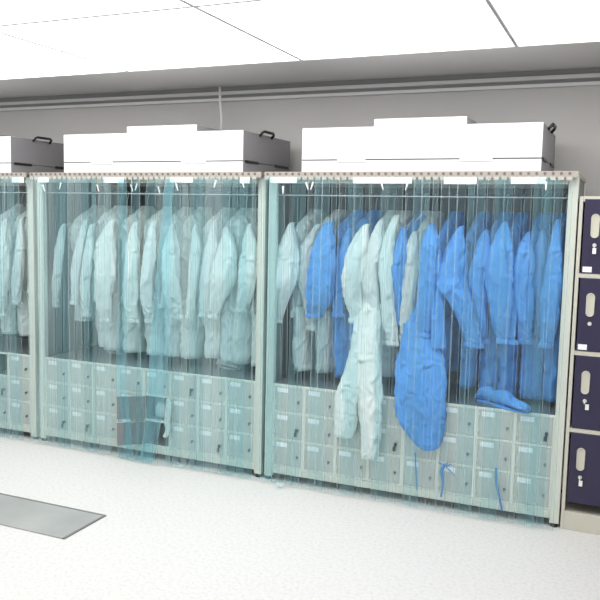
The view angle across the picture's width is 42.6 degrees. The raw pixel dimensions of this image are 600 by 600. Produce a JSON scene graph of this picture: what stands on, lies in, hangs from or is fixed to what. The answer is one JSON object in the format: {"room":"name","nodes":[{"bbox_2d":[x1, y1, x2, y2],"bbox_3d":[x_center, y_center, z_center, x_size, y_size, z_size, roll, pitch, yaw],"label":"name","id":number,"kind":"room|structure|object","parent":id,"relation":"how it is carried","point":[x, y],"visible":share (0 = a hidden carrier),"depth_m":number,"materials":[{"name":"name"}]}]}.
{"room":"cleanroom gowning room","nodes":[
{"label":"cleanroom gowning room","id":0,"kind":"room"},
{"bbox_2d":[0,428,599,599],"bbox_3d":[-1.530,1.323,3.025,13.000,0.100,6.100,4,7,23],"label":"floor","id":1,"kind":"structure","parent":0,"point":[172,527],"depth_m":3.85,"materials":[{"name":"plastic"}]},
{"bbox_2d":[0,173,90,439],"bbox_3d":[-2.551,-0.008,5.959,1.742,1.878,0.694,4,7,23],"label":"rack","id":2,"kind":"object","parent":1,"relation":"on","point":[11,184],"visible":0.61,"depth_m":5.41,"materials":[{"name":"silver metal"}]},
{"bbox_2d":[0,135,64,172],"bbox_3d":[-2.494,-1.098,5.921,1.419,0.297,0.704,4,7,23],"label":"filter","id":3,"kind":"object","parent":2,"relation":"on","point":[17,154],"visible":0.79,"depth_m":5.52,"materials":[{"name":"white metal"}]},
{"bbox_2d":[0,336,81,425],"bbox_3d":[-2.593,0.587,5.952,1.652,0.517,0.742,4,7,23],"label":"base cabinet","id":4,"kind":"object","parent":2,"relation":"on","point":[15,396],"visible":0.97,"depth_m":5.53,"materials":[{"name":"paint"}]},
{"label":"clothes hanger","id":5,"kind":"object","parent":2,"relation":"hanging from","visible":0},
{"bbox_2d":[0,204,27,333],"bbox_3d":[-2.119,-0.226,5.771,0.580,0.971,0.201,-3,8,-36],"label":"coverall","id":6,"kind":"object","parent":5,"relation":"hanging from","point":[9,324],"visible":0.23,"depth_m":5.71,"materials":[{"name":"white fabric"}]},
{"label":"clothes hanger","id":7,"kind":"object","parent":2,"relation":"hanging from","visible":0},
{"bbox_2d":[0,210,29,335],"bbox_3d":[-1.967,-0.215,5.694,0.587,0.971,0.223,-3,7,-34],"label":"coverall","id":8,"kind":"object","parent":7,"relation":"hanging from","point":[5,231],"visible":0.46,"depth_m":5.56,"materials":[{"name":"white fabric"}]},
{"label":"clothes hanger","id":9,"kind":"object","parent":2,"relation":"hanging from","visible":0},
{"bbox_2d":[11,217,29,331],"bbox_3d":[-1.885,-0.213,5.691,0.190,0.971,0.561,6,7,35],"label":"coverall","id":10,"kind":"object","parent":9,"relation":"hanging from","point":[19,264],"visible":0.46,"depth_m":5.46,"materials":[{"name":"white fabric"}]},
{"bbox_2d":[0,493,105,538],"bbox_3d":[-2.490,1.084,4.559,3.012,0.006,0.336,4,7,23],"label":"floor mat","id":11,"kind":"object","parent":1,"relation":"on","point":[49,519],"visible":1,"depth_m":4.08,"materials":[{"name":"grey plastic"}]},
{"bbox_2d":[30,172,299,476],"bbox_3d":[-0.920,0.102,5.267,1.742,1.878,0.698,4,7,23],"label":"rack","id":12,"kind":"object","parent":1,"relation":"on","point":[62,197],"visible":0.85,"depth_m":5.34,"materials":[{"name":"metal"}]},
{"bbox_2d":[45,346,291,461],"bbox_3d":[-0.950,0.694,5.288,1.652,0.517,0.685,4,7,23],"label":"lockers","id":13,"kind":"object","parent":12,"relation":"on","point":[93,391],"visible":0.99,"depth_m":5.07,"materials":[{"name":"grey"}]},
{"bbox_2d":[106,350,124,354],"bbox_3d":[-1.343,0.345,5.593,0.200,0.094,0.090,7,8,44],"label":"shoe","id":14,"kind":"object","parent":13,"relation":"on","point":[117,352],"visible":0.23,"depth_m":5.53,"materials":[{"name":"white"}]},
{"bbox_2d":[155,398,168,417],"bbox_3d":[-0.885,0.727,5.184,0.164,0.120,0.222,4,7,23],"label":"folded cloth","id":15,"kind":"object","parent":13,"relation":"in","point":[160,407],"visible":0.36,"depth_m":5.09,"materials":[{"name":"white fabric"}]},
{"bbox_2d":[163,399,171,436],"bbox_3d":[-0.862,0.775,4.999,0.070,0.256,0.024,4,7,23],"label":"cloth","id":16,"kind":"object","parent":13,"relation":"hanging from","point":[168,411],"visible":1,"depth_m":4.99,"materials":[{"name":"white fabric"}]},
{"bbox_2d":[215,358,242,370],"bbox_3d":[-0.471,0.415,5.118,0.200,0.094,0.090,6,8,38],"label":"shoe","id":17,"kind":"object","parent":13,"relation":"on","point":[228,366],"visible":0.7,"depth_m":5.08,"materials":[{"name":"white fabric"}]},
{"bbox_2d":[64,125,289,172],"bbox_3d":[-0.828,-0.986,5.217,1.419,0.297,0.704,4,7,23],"label":"filter","id":18,"kind":"object","parent":12,"relation":"on","point":[167,148],"visible":0.91,"depth_m":4.88,"materials":[{"name":"white metal"}]},
{"bbox_2d":[219,86,222,129],"bbox_3d":[-0.557,-1.301,5.422,0.037,0.386,0.018,4,7,23],"label":"conduit","id":19,"kind":"object","parent":18,"relation":"attached to","point":[220,102],"visible":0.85,"depth_m":5.41,"materials":[{"name":"white metal"}]},
{"bbox_3d":[-1.438,-0.652,5.486,0.327,0.241,0.014,-4,8,-43],"label":"clothes hanger","id":20,"kind":"object","parent":12,"relation":"hanging from","visible":0},
{"bbox_2d":[51,205,108,320],"bbox_3d":[-1.484,-0.259,5.504,0.583,0.821,0.171,-3,8,-36],"label":"coverall","id":21,"kind":"object","parent":20,"relation":"hanging from","point":[94,212],"visible":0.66,"depth_m":5.38,"materials":[{"name":"grey fabric"}]},
{"bbox_3d":[-1.265,-0.640,5.413,0.327,0.241,0.014,-4,8,-43],"label":"clothes hanger","id":22,"kind":"object","parent":12,"relation":"hanging from","visible":0},
{"bbox_2d":[70,205,119,346],"bbox_3d":[-1.319,-0.163,5.437,0.592,0.991,0.177,-3,7,-34],"label":"coverall","id":23,"kind":"object","parent":22,"relation":"hanging from","point":[76,265],"visible":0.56,"depth_m":5.30,"materials":[{"name":"white fabric"}]},
{"bbox_3d":[-1.211,-0.637,5.391,0.327,0.241,0.014,-4,8,-43],"label":"clothes hanger","id":24,"kind":"object","parent":12,"relation":"hanging from","visible":0},
{"bbox_2d":[80,206,146,350],"bbox_3d":[-1.262,-0.149,5.417,0.584,1.011,0.172,-3,8,-36],"label":"coverall","id":25,"kind":"object","parent":24,"relation":"hanging from","point":[114,335],"visible":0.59,"depth_m":5.32,"materials":[{"name":"white fabric"}]},
{"label":"clothes hanger","id":26,"kind":"object","parent":12,"relation":"hanging from","visible":0},
{"bbox_2d":[93,206,157,352],"bbox_3d":[-1.117,-0.137,5.330,0.625,1.011,0.183,-3,7,-34],"label":"coverall","id":27,"kind":"object","parent":26,"relation":"hanging from","point":[105,256],"visible":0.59,"depth_m":5.21,"materials":[{"name":"white fabric"}]},
{"bbox_3d":[-0.890,-0.615,5.255,0.327,0.241,0.014,-4,8,-43],"label":"clothes hanger","id":28,"kind":"object","parent":12,"relation":"hanging from","visible":0},
{"bbox_2d":[123,206,177,355],"bbox_3d":[-0.936,-0.127,5.274,0.586,1.011,0.159,-4,8,-38],"label":"coverall","id":29,"kind":"object","parent":28,"relation":"hanging from","point":[154,334],"visible":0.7,"depth_m":5.16,"materials":[{"name":"white fabric"}]},
{"bbox_3d":[-0.754,-0.606,5.197,0.327,0.241,0.014,-4,8,-43],"label":"clothes hanger","id":30,"kind":"object","parent":12,"relation":"hanging from","visible":0},
{"bbox_2d":[140,207,203,356],"bbox_3d":[-0.805,-0.118,5.216,0.593,1.011,0.157,-4,8,-39],"label":"coverall","id":31,"kind":"object","parent":30,"relation":"hanging from","point":[172,332],"visible":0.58,"depth_m":5.09,"materials":[{"name":"white fabric"}]},
{"label":"clothes hanger","id":32,"kind":"object","parent":12,"relation":"hanging from","visible":0},
{"bbox_2d":[161,207,216,358],"bbox_3d":[-0.676,-0.110,5.163,0.162,1.011,0.583,7,8,43],"label":"coverall","id":33,"kind":"object","parent":32,"relation":"hanging from","point":[175,254],"visible":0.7,"depth_m":5.04,"materials":[{"name":"white fabric"}]},
{"bbox_3d":[-0.469,-0.587,5.077,0.327,0.241,0.014,-4,8,-43],"label":"clothes hanger","id":34,"kind":"object","parent":12,"relation":"hanging from","visible":0},
{"bbox_2d":[185,207,236,358],"bbox_3d":[-0.507,-0.110,5.104,0.566,0.991,0.164,-4,8,-42],"label":"coverall","id":35,"kind":"object","parent":34,"relation":"hanging from","point":[213,327],"visible":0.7,"depth_m":4.98,"materials":[{"name":"white fabric"}]},
{"label":"clothes hanger","id":36,"kind":"object","parent":12,"relation":"hanging from","visible":0},
{"bbox_2d":[198,208,248,362],"bbox_3d":[-0.397,-0.092,5.054,0.584,1.011,0.170,-4,8,-38],"label":"coverall","id":37,"kind":"object","parent":36,"relation":"hanging from","point":[211,246],"visible":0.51,"depth_m":4.92,"materials":[{"name":"white fabric"}]},
{"label":"clothes hanger","id":38,"kind":"object","parent":12,"relation":"hanging from","visible":0},
{"bbox_2d":[206,208,257,364],"bbox_3d":[-0.362,-0.089,5.036,0.260,1.011,0.590,6,8,36],"label":"coverall","id":39,"kind":"object","parent":38,"relation":"hanging from","point":[223,275],"visible":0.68,"depth_m":4.88,"materials":[{"name":"white fabric"}]},
{"bbox_3d":[-0.158,-0.566,4.945,0.014,0.241,0.327,6,8,37],"label":"clothes hanger","id":40,"kind":"object","parent":12,"relation":"hanging from","visible":0},
{"bbox_2d":[233,223,257,366],"bbox_3d":[-0.178,-0.076,4.951,0.210,1.011,0.564,7,8,44],"label":"coverall","id":41,"kind":"object","parent":40,"relation":"hanging from","point":[247,271],"visible":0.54,"depth_m":4.74,"materials":[{"name":"white fabric"}]},
{"bbox_2d":[264,171,585,526],"bbox_3d":[0.702,0.210,4.582,1.742,1.878,0.698,4,7,23],"label":"rack","id":42,"kind":"object","parent":1,"relation":"on","point":[292,196],"visible":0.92,"depth_m":4.55,"materials":[{"name":"metal"}]},
{"bbox_2d":[272,368,555,509],"bbox_3d":[0.692,0.798,4.650,1.652,0.517,0.583,4,7,23],"label":"lockers","id":43,"kind":"object","parent":42,"relation":"on","point":[479,438],"visible":0.8,"depth_m":4.37,"materials":[{"name":"grey"}]},
{"bbox_2d":[474,385,494,404],"bbox_3d":[1.079,0.536,4.302,0.200,0.094,0.090,6,8,38],"label":"shoe","id":44,"kind":"object","parent":43,"relation":"on","point":[484,392],"visible":0.59,"depth_m":4.30,"materials":[{"name":"blue fabric"}]},
{"bbox_2d":[488,389,530,413],"bbox_3d":[1.141,0.550,4.185,0.090,0.094,0.260,-3,7,-34],"label":"shoe","id":45,"kind":"object","parent":43,"relation":"on","point":[502,399],"visible":1,"depth_m":4.17,"materials":[{"name":"blue fabric"}]},
{"bbox_2d":[414,452,417,489],"bbox_3d":[0.657,0.975,4.358,0.027,0.219,0.008,4,7,23],"label":"ribbon","id":46,"kind":"object","parent":42,"relation":"hanging from","point":[414,452],"visible":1,"depth_m":4.36,"materials":[{"name":"blue fabric"}]},
{"bbox_2d":[302,116,556,171],"bbox_3d":[0.768,-0.879,4.543,1.413,0.297,0.704,4,7,23],"label":"filter","id":47,"kind":"object","parent":42,"relation":"on","point":[460,143],"visible":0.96,"depth_m":4.21,"materials":[{"name":"white metal"}]},
{"bbox_2d":[438,462,454,496],"bbox_3d":[0.815,1.012,4.289,0.100,0.202,0.017,4,7,23],"label":"ribbon","id":48,"kind":"object","parent":42,"relation":"hanging from","point":[445,464],"visible":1,"depth_m":4.30,"materials":[{"name":"blue fabric"}]},
{"bbox_2d":[495,468,502,510],"bbox_3d":[1.082,1.036,4.182,0.053,0.234,0.008,4,7,23],"label":"ribbon","id":49,"kind":"object","parent":42,"relation":"hanging from","point":[496,476],"visible":1,"depth_m":4.18,"materials":[{"name":"blue fabric"}]},
{"label":"clothes hanger","id":50,"kind":"object","parent":42,"relation":"hanging from","visible":0},
{"bbox_2d":[275,209,326,371],"bbox_3d":[0.071,-0.058,4.832,0.595,1.011,0.223,-4,8,-40],"label":"coverall","id":51,"kind":"object","parent":50,"relation":"hanging from","point":[288,259],"visible":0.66,"depth_m":4.73,"materials":[{"name":"white fabric"}]},
{"label":"clothes hanger","id":52,"kind":"object","parent":42,"relation":"hanging from","visible":0},
{"bbox_2d":[298,209,349,372],"bbox_3d":[0.213,-0.052,4.805,0.560,1.011,0.147,-4,8,-40],"label":"coverall","id":53,"kind":"object","parent":52,"relation":"hanging from","point":[323,327],"visible":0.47,"depth_m":4.71,"materials":[{"name":"grey fabric"}]},
{"label":"clothes hanger","id":54,"kind":"object","parent":42,"relation":"hanging from","visible":0},
{"bbox_2d":[304,210,367,378],"bbox_3d":[0.314,-0.030,4.720,0.621,1.031,0.236,-3,8,-36],"label":"coverall","id":55,"kind":"object","parent":54,"relation":"hanging from","point":[321,272],"visible":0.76,"depth_m":4.55,"materials":[{"name":"blue fabric"}]},
{"label":"clothes hanger","id":56,"kind":"object","parent":42,"relation":"hanging from","visible":0},
{"bbox_2d":[330,210,384,376],"bbox_3d":[0.424,-0.028,4.715,0.560,1.031,0.156,-3,8,-36],"label":"coverall","id":57,"kind":"object","parent":56,"relation":"hanging from","point":[372,217],"visible":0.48,"depth_m":4.57,"materials":[{"name":"blue fabric"}]},
{"label":"clothes hanger","id":58,"kind":"object","parent":42,"relation":"hanging from","visible":0},
{"bbox_2d":[334,210,399,460],"bbox_3d":[0.474,0.183,4.657,0.302,1.434,0.648,4,7,27],"label":"coverall","id":59,"kind":"object","parent":58,"relation":"hanging from","point":[359,393],"visible":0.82,"depth_m":4.43,"materials":[{"name":"white fabric"}]},
{"label":"clothes hanger","id":60,"kind":"object","parent":42,"relation":"hanging from","visible":0},
{"bbox_2d":[361,210,414,376],"bbox_3d":[0.583,-0.034,4.623,0.600,0.991,0.133,-5,9,-44],"label":"coverall","id":61,"kind":"object","parent":60,"relation":"hanging from","point":[370,289],"visible":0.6,"depth_m":4.43,"materials":[{"name":"white fabric"}]},
{"bbox_3d":[0.751,-0.505,4.561,0.327,0.241,0.014,-4,8,-43],"label":"clothes hanger","id":62,"kind":"object","parent":42,"relation":"hanging from","visible":0},
{"bbox_2d":[378,211,428,346],"bbox_3d":[0.696,-0.027,4.574,0.610,0.991,0.124,-4,8,-40],"label":"coverall","id":63,"kind":"object","parent":62,"relation":"hanging from","point":[387,306],"visible":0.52,"depth_m":4.39,"materials":[{"name":"white fabric"}]},
{"bbox_3d":[0.741,-0.506,4.566,0.014,0.241,0.327,6,8,37],"label":"clothes hanger","id":64,"kind":"object","parent":42,"relation":"hanging from","visible":0},
{"bbox_2d":[391,211,425,325],"bbox_3d":[0.704,-0.018,4.587,0.134,1.011,0.570,6,8,39],"label":"coverall","id":65,"kind":"object","parent":64,"relation":"hanging from","point":[399,252],"visible":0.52,"depth_m":4.36,"materials":[{"name":"blue fabric"}]},
{"bbox_3d":[0.801,-0.502,4.540,0.014,0.241,0.327,6,8,37],"label":"clothes hanger","id":66,"kind":"object","parent":42,"relation":"hanging from","visible":0},
{"bbox_2d":[398,211,445,340],"bbox_3d":[0.761,-0.035,4.571,0.145,0.971,0.557,6,8,38],"label":"coverall","id":67,"kind":"object","parent":66,"relation":"hanging from","point":[410,281],"visible":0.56,"depth_m":4.36,"materials":[{"name":"grey fabric"}]},
{"bbox_3d":[0.916,-0.494,4.492,0.014,0.241,0.327,6,8,37],"label":"clothes hanger","id":68,"kind":"object","parent":42,"relation":"hanging from","visible":0},
{"bbox_2d":[394,211,469,450],"bbox_3d":[0.808,0.155,4.519,0.316,1.336,0.645,4,7,27],"label":"coverall","id":69,"kind":"object","parent":68,"relation":"hanging from","point":[430,344],"visible":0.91,"depth_m":4.29,"materials":[{"name":"blue fabric"}]},
{"label":"clothes hanger","id":70,"kind":"object","parent":42,"relation":"hanging from","visible":0},
{"bbox_2d":[436,212,494,388],"bbox_3d":[1.039,0.011,4.389,0.244,1.011,0.649,7,8,44],"label":"coverall","id":71,"kind":"object","parent":70,"relation":"hanging from","point":[453,283],"visible":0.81,"depth_m":4.21,"materials":[{"name":"blue fabric"}]},
{"label":"clothes hanger","id":72,"kind":"object","parent":42,"relation":"hanging from","visible":0},
{"bbox_2d":[468,212,514,389],"bbox_3d":[1.138,0.021,4.404,0.125,1.031,0.577,6,8,40],"label":"coverall","id":73,"kind":"object","parent":72,"relation":"hanging from","point":[489,366],"visible":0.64,"depth_m":4.23,"materials":[{"name":"blue fabric"}]},
{"bbox_3d":[1.262,-0.471,4.346,0.014,0.241,0.327,6,7,35],"label":"clothes hanger","id":74,"kind":"object","parent":42,"relation":"hanging from","visible":0},
{"bbox_2d":[483,212,532,395],"bbox_3d":[1.231,0.031,4.329,0.184,1.031,0.621,6,8,39],"label":"coverall","id":75,"kind":"object","parent":74,"relation":"hanging from","point":[498,277],"visible":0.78,"depth_m":4.13,"materials":[{"name":"blue fabric"}]},
{"bbox_3d":[1.367,-0.464,4.301,0.014,0.241,0.327,6,7,35],"label":"clothes hanger","id":76,"kind":"object","parent":42,"relation":"hanging from","visible":0},
{"bbox_2d":[513,213,547,398],"bbox_3d":[1.327,0.035,4.314,0.130,1.031,0.586,6,7,35],"label":"coverall","id":77,"kind":"object","parent":76,"relation":"hanging from","point":[524,260],"visible":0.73,"depth_m":4.10,"materials":[{"name":"blue fabric"}]},
{"label":"clothes hanger","id":78,"kind":"object","parent":42,"relation":"hanging from","visible":0},
{"bbox_2d":[530,213,559,399],"bbox_3d":[1.390,0.036,4.315,0.124,1.031,0.537,5,7,33],"label":"coverall","id":79,"kind":"object","parent":78,"relation":"hanging from","point":[542,244],"visible":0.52,"depth_m":4.15,"materials":[{"name":"blue fabric"}]},
{"label":"clothes hanger","id":80,"kind":"object","parent":42,"relation":"hanging from","visible":0},
{"bbox_2d":[537,213,566,401],"bbox_3d":[1.438,0.042,4.271,0.120,1.031,0.580,5,7,28],"label":"coverall","id":81,"kind":"object","parent":80,"relation":"hanging from","point":[550,299],"visible":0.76,"depth_m":4.05,"materials":[{"name":"blue fabric"}]},
{"bbox_2d":[560,196,599,534],"bbox_3d":[1.691,0.341,4.140,0.420,1.755,0.524,4,7,23],"label":"locker","id":82,"kind":"object","parent":1,"relation":"on","point":[580,505],"visible":1,"depth_m":3.98,"materials":[{"name":"metal"}]},
{"bbox_2d":[0,85,599,384],"bbox_3d":[-0.323,-0.255,5.631,13.000,2.535,0.100,4,7,23],"label":"wall","id":83,"kind":"structure","parent":0,"point":[575,111],"depth_m":5.21,"materials":[{"name":"paint"}]},
{"bbox_2d":[0,67,599,101],"bbox_3d":[-0.321,-1.491,5.438,13.000,0.034,0.029,4,7,23],"label":"trim","id":84,"kind":"structure","parent":83,"relation":"attached to","point":[580,70],"depth_m":5.21,"materials":[{"name":"grey metal"}]},
{"bbox_2d":[0,73,599,105],"bbox_3d":[-0.325,-1.462,5.434,13.000,0.024,0.044,4,7,23],"label":"trim","id":85,"kind":"structure","parent":83,"relation":"attached to","point":[590,75],"depth_m":5.20,"materials":[{"name":"grey paint"}]},
{"bbox_2d":[0,81,599,110],"bbox_3d":[-0.324,-1.419,5.444,13.000,0.020,0.034,4,7,23],"label":"trim","id":86,"kind":"structure","parent":83,"relation":"attached to","point":[591,83],"depth_m":5.21,"materials":[{"name":"grey"}]},
{"bbox_2d":[0,78,599,107],"bbox_3d":[-0.320,-1.440,5.448,13.000,0.020,0.019,4,7,23],"label":"trim","id":87,"kind":"structure","parent":83,"relation":"attached to","point":[586,79],"depth_m":5.23,"materials":[{"name":"grey metal"}]},
{"bbox_2d":[0,42,599,97],"bbox_3d":[-1.079,-1.386,3.660,13.000,0.100,4.100,4,7,23],"label":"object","id":88,"kind":"structure","parent":0,"point":[575,55],"depth_m":4.84,"materials":[{"name":"grey paint"}]},
{"bbox_2d":[0,33,127,79],"bbox_3d":[-1.900,-1.450,4.629,1.210,0.011,1.210,4,7,23],"label":"recessed light","id":89,"kind":"object","parent":88,"relation":"in","point":[19,58],"visible":0.91,"depth_m":4.74,"materials":[{"name":"white plastic"}]},
{"bbox_2d":[0,0,192,25],"bbox_3d":[-1.260,-1.267,3.045,1.210,0.011,1.210,4,7,23],"label":"recessed light","id":90,"kind":"object","parent":88,"relation":"in","point":[12,12],"visible":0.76,"depth_m":3.44,"materials":[{"name":"white plastic"}]},
{"bbox_2d":[0,6,301,71],"bbox_3d":[-0.783,-1.375,4.157,1.210,0.011,1.210,4,7,23],"label":"recessed light","id":91,"kind":"object","parent":88,"relation":"in","point":[188,37],"visible":0.83,"depth_m":4.06,"materials":[{"name":"white plastic"}]},
{"bbox_2d":[182,0,256,6],"bbox_3d":[-0.143,-1.192,2.573,1.210,0.011,1.210,4,7,23],"label":"recessed light","id":92,"kind":"object","parent":88,"relation":"in","point":[195,3],"visible":1,"depth_m":3.29,"materials":[{"name":"white plastic"}]},
{"bbox_2d":[186,0,240,4],"bbox_3d":[-0.143,-1.194,2.573,1.193,0.007,1.193,4,7,23],"label":"diffuser","id":93,"kind":"object","parent":92,"relation":"attached to","point":[192,2],"depth_m":3.29,"materials":[{"name":"white plastic"}]},
{"bbox_2d":[196,0,516,60],"bbox_3d":[0.334,-1.301,3.685,1.210,0.011,1.210,4,7,23],"label":"recessed light","id":94,"kind":"object","parent":88,"relation":"in","point":[305,30],"visible":0.98,"depth_m":3.64,"materials":[{"name":"white plastic"}]},
{"bbox_2d":[488,0,599,46],"bbox_3d":[1.451,-1.226,3.213,1.210,0.011,1.210,4,7,23],"label":"recessed light","id":95,"kind":"object","parent":88,"relation":"in","point":[527,22],"visible":1,"depth_m":3.47,"materials":[{"name":"white plastic"}]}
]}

